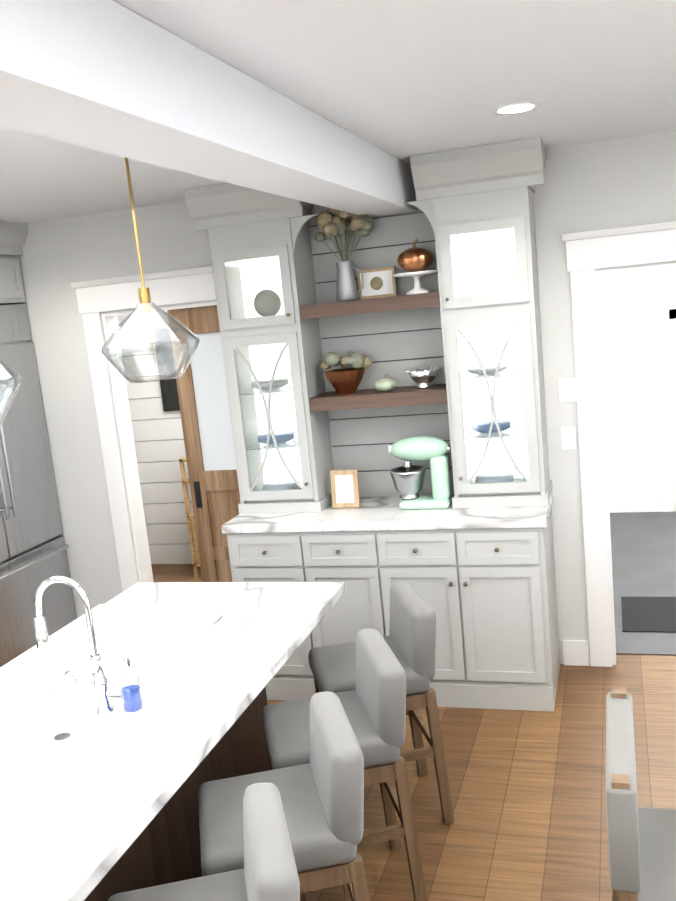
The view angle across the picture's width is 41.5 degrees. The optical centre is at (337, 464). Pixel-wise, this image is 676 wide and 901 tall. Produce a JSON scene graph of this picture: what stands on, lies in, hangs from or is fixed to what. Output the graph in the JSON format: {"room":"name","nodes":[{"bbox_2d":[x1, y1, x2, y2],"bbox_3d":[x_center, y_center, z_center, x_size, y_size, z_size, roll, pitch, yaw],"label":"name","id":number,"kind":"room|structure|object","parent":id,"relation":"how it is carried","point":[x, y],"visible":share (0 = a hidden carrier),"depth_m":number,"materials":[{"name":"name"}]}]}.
{"room":"kitchen","nodes":[
{"label":"kitchen","id":0,"kind":"room"},
{"bbox_2d":[117,310,192,563],"bbox_3d":[-0.961,-0.499,7.285,3.300,2.700,0.060,-2,11,17],"label":"wall","id":1,"kind":"structure","parent":0,"point":[158,436],"depth_m":7.47,"materials":[{"name":"white wood"}]},
{"bbox_2d":[154,327,179,411],"bbox_3d":[-1.337,-0.779,7.294,0.280,0.680,0.026,-2,11,17],"label":"framed picture","id":2,"kind":"object","parent":1,"relation":"attached to","point":[169,393],"visible":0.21,"depth_m":7.31,"materials":[{"name":"black metal"}]},
{"bbox_2d":[0,0,675,222],"bbox_3d":[-0.278,-1.037,2.051,6.970,0.060,12.550,-2,11,17],"label":"ceiling","id":3,"kind":"structure","parent":0,"point":[403,80],"depth_m":2.74,"materials":[{"name":"white paint"}]},
{"bbox_2d":[0,360,21,425],"bbox_3d":[-1.027,-0.505,2.227,0.360,0.893,0.360,-2,11,17],"label":"pendant light","id":4,"kind":"object","parent":3,"relation":"hanging from","point":[10,397],"visible":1,"depth_m":2.29,"materials":[{"name":"clear glass"}]},
{"bbox_2d":[101,158,199,382],"bbox_3d":[-0.717,-0.735,3.236,0.360,0.858,0.360,-2,11,17],"label":"pendant light","id":5,"kind":"object","parent":3,"relation":"hanging from","point":[146,306],"visible":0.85,"depth_m":3.25,"materials":[{"name":"clear glass"}]},
{"bbox_2d":[0,0,416,216],"bbox_3d":[-0.976,-0.555,0.553,0.260,0.218,8.746,-2,11,17],"label":"ceiling beam","id":6,"kind":"structure","parent":3,"relation":"attached to","point":[111,77],"depth_m":2.11,"materials":[{"name":"white paint"}]},
{"bbox_2d":[491,102,540,115],"bbox_3d":[0.664,-1.325,3.329,0.184,0.006,0.184,-2,11,17],"label":"recessed light","id":7,"kind":"object","parent":3,"relation":"in","point":[515,109],"visible":0.96,"depth_m":3.32,"materials":[{"name":"white plastic"}]},
{"bbox_2d":[5,130,675,663],"bbox_3d":[0.737,-0.227,4.828,6.570,2.700,0.120,-2,11,17],"label":"wall","id":8,"kind":"structure","parent":0,"point":[609,184],"depth_m":5.05,"materials":[{"name":"white paint"}]},
{"bbox_2d":[70,266,240,591],"bbox_3d":[-0.929,0.032,5.375,1.055,2.325,0.192,-2,11,17],"label":"door frame","id":9,"kind":"structure","parent":8,"relation":"attached to","point":[98,298],"depth_m":5.36,"materials":[{"name":"white wood"}]},
{"bbox_2d":[167,305,240,581],"bbox_3d":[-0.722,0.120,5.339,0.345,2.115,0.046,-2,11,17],"label":"barn door","id":10,"kind":"structure","parent":8,"relation":"in","point":[207,430],"depth_m":5.29,"materials":[{"name":"brown wood"}]},
{"bbox_2d":[558,378,576,401],"bbox_3d":[1.191,-0.381,4.584,0.115,0.120,0.011,-2,11,17],"label":"switch plate","id":11,"kind":"object","parent":8,"relation":"attached to","point":[567,390],"depth_m":4.59,"materials":[{"name":"white plastic"}]},
{"bbox_2d":[561,427,576,449],"bbox_3d":[1.197,-0.135,4.634,0.075,0.120,0.011,-2,11,17],"label":"switch plate","id":12,"kind":"object","parent":8,"relation":"attached to","point":[568,434],"depth_m":4.64,"materials":[{"name":"white plastic"}]},
{"bbox_2d":[563,640,589,665],"bbox_3d":[0.922,1.038,4.963,5.398,0.140,0.014,-2,11,17],"label":"baseboard","id":13,"kind":"structure","parent":8,"relation":"attached to","point":[576,652],"depth_m":4.84,"materials":[{"name":"white wood"}]},
{"bbox_2d":[562,221,675,666],"bbox_3d":[2.156,-0.078,4.407,1.915,2.280,0.192,-2,11,17],"label":"door frame","id":14,"kind":"structure","parent":8,"relation":"attached to","point":[585,254],"depth_m":4.54,"materials":[{"name":"white wood"}]},
{"bbox_2d":[151,511,675,900],"bbox_3d":[-0.010,1.661,2.535,6.970,0.072,12.550,-2,11,17],"label":"floor","id":15,"kind":"structure","parent":0,"point":[527,793],"depth_m":3.82,"materials":[{"name":"brown wood"}]},
{"bbox_2d":[0,221,27,304],"bbox_3d":[-2.221,0.016,5.119,0.733,2.698,1.121,-2,11,17],"label":"tall cabinet","id":16,"kind":"object","parent":15,"relation":"on","point":[13,235],"visible":1,"depth_m":5.24,"materials":[{"name":"grey wood"}]},
{"bbox_2d":[0,304,76,667],"bbox_3d":[-2.163,0.221,5.205,0.679,2.215,0.994,-2,11,17],"label":"refrigerator","id":17,"kind":"object","parent":15,"relation":"on","point":[33,548],"visible":0.94,"depth_m":5.31,"materials":[{"name":"silver metal"}]},
{"bbox_2d":[179,457,199,578],"bbox_3d":[-0.971,0.396,7.198,0.380,0.980,0.342,-2,11,17],"label":"ladder","id":18,"kind":"object","parent":15,"relation":"on","point":[193,540],"visible":0.21,"depth_m":7.10,"materials":[{"name":"brown wood"}]},
{"bbox_2d":[108,782,299,900],"bbox_3d":[-0.302,1.289,2.121,0.465,0.885,0.430,-7,10,-9],"label":"stool","id":19,"kind":"object","parent":15,"relation":"on","point":[268,872],"visible":1,"depth_m":2.12,"materials":[{"name":"grey fabric"}]},
{"bbox_2d":[88,606,332,900],"bbox_3d":[-0.734,1.214,2.804,0.935,0.874,2.305,-2,11,17],"label":"kitchen island","id":20,"kind":"object","parent":15,"relation":"on","point":[169,851],"depth_m":3.12,"materials":[{"name":"wood"}]},
{"bbox_2d":[0,582,344,900],"bbox_3d":[-0.771,0.760,2.739,0.970,0.045,2.370,-2,11,17],"label":"island countertop","id":21,"kind":"structure","parent":20,"relation":"on","point":[71,810],"depth_m":2.51,"materials":[{"name":"white stone"}]},
{"bbox_2d":[33,575,114,741],"bbox_3d":[-0.822,0.551,2.589,0.227,0.425,0.225,-2,11,17],"label":"faucet","id":22,"kind":"object","parent":21,"relation":"on","point":[97,684],"visible":1,"depth_m":2.64,"materials":[{"name":"silver metal"}]},
{"bbox_2d":[0,604,224,695],"bbox_3d":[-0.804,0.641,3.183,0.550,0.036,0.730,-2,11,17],"label":"sink","id":23,"kind":"object","parent":21,"relation":"in","point":[151,640],"visible":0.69,"depth_m":3.11,"materials":[{"name":"white ceramic"}]},
{"bbox_2d":[111,650,155,716],"bbox_3d":[-0.620,0.640,2.652,0.100,0.188,0.090,-2,11,17],"label":"soap dispenser","id":24,"kind":"object","parent":21,"relation":"on","point":[133,704],"visible":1,"depth_m":2.64,"materials":[{"name":"clear glass"}]},
{"bbox_2d":[198,692,369,900],"bbox_3d":[-0.150,1.184,2.617,0.465,0.885,0.430,-7,10,-9],"label":"stool","id":25,"kind":"object","parent":15,"relation":"on","point":[322,795],"visible":0.83,"depth_m":2.44,"materials":[{"name":"grey fabric"}]},
{"bbox_2d":[262,628,426,900],"bbox_3d":[0.002,1.080,3.114,0.465,0.885,0.430,-7,10,-9],"label":"stool","id":26,"kind":"object","parent":15,"relation":"on","point":[374,705],"visible":0.73,"depth_m":2.96,"materials":[{"name":"grey fabric"}]},
{"bbox_2d":[183,137,559,710],"bbox_3d":[0.222,-0.136,4.611,1.780,2.698,0.614,-2,11,17],"label":"hutch","id":27,"kind":"object","parent":15,"relation":"on","point":[473,564],"visible":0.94,"depth_m":4.54,"materials":[{"name":"grey wood"}]},
{"bbox_2d":[314,208,374,301],"bbox_3d":[0.033,-1.111,4.617,0.336,0.521,0.228,-2,11,17],"label":"pitcher","id":28,"kind":"object","parent":27,"relation":"on","point":[339,224],"visible":0.96,"depth_m":4.60,"materials":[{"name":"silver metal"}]},
{"bbox_2d":[330,469,359,507],"bbox_3d":[0.044,0.127,4.794,0.150,0.203,0.080,-2,11,17],"label":"photo frame","id":29,"kind":"object","parent":27,"relation":"on","point":[345,488],"visible":1,"depth_m":4.76,"materials":[{"name":"brown wood"}]},
{"bbox_2d":[320,351,371,393],"bbox_3d":[0.046,-0.490,4.718,0.282,0.227,0.219,-2,11,17],"label":"copper bowl","id":30,"kind":"object","parent":27,"relation":"on","point":[347,379],"visible":1,"depth_m":4.66,"materials":[{"name":"brown metal"}]},
{"bbox_2d":[357,267,396,299],"bbox_3d":[0.210,-0.951,4.684,0.200,0.150,0.067,-2,11,17],"label":"print","id":31,"kind":"object","parent":27,"relation":"on","point":[379,283],"visible":0.98,"depth_m":4.65,"materials":[{"name":"brown paper"}]},
{"bbox_2d":[374,373,395,390],"bbox_3d":[0.244,-0.426,4.638,0.118,0.092,0.118,-2,11,17],"label":"pumpkin","id":32,"kind":"object","parent":27,"relation":"on","point":[384,384],"visible":1,"depth_m":4.61,"materials":[{"name":"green ceramic"}]},
{"bbox_2d":[393,239,437,294],"bbox_3d":[0.392,-0.998,4.505,0.236,0.271,0.236,-2,11,17],"label":"stand","id":33,"kind":"object","parent":27,"relation":"on","point":[415,261],"visible":1,"depth_m":4.45,"materials":[{"name":"white ceramic"}]},
{"bbox_2d":[389,436,452,509],"bbox_3d":[0.427,0.036,4.615,0.323,0.369,0.188,-2,11,17],"label":"stand mixer","id":34,"kind":"object","parent":27,"relation":"on","point":[408,478],"visible":0.98,"depth_m":4.56,"materials":[{"name":"green metal"}]},
{"bbox_2d":[405,366,441,388],"bbox_3d":[0.442,-0.445,4.605,0.192,0.102,0.190,-2,11,17],"label":"bowl","id":35,"kind":"object","parent":27,"relation":"on","point":[422,378],"visible":1,"depth_m":4.56,"materials":[{"name":"silver metal"}]},
{"bbox_2d":[308,582,454,823],"bbox_3d":[0.154,0.976,3.611,0.465,0.885,0.430,-7,10,-9],"label":"stool","id":36,"kind":"object","parent":15,"relation":"on","point":[410,639],"visible":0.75,"depth_m":3.46,"materials":[{"name":"grey fabric"}]},
{"bbox_2d":[605,687,675,900],"bbox_3d":[1.006,1.125,2.437,0.550,0.840,0.556,-2,11,17],"label":"chair","id":37,"kind":"object","parent":15,"relation":"on","point":[642,851],"visible":1,"depth_m":2.33,"materials":[{"name":"fabric"}]},
{"bbox_2d":[599,267,675,512],"bbox_3d":[3.258,-0.937,7.395,3.090,2.700,0.100,-2,11,17],"label":"window","id":38,"kind":"structure","parent":0,"point":[638,319],"depth_m":7.59,"materials":[{"name":"white"}]}
]}

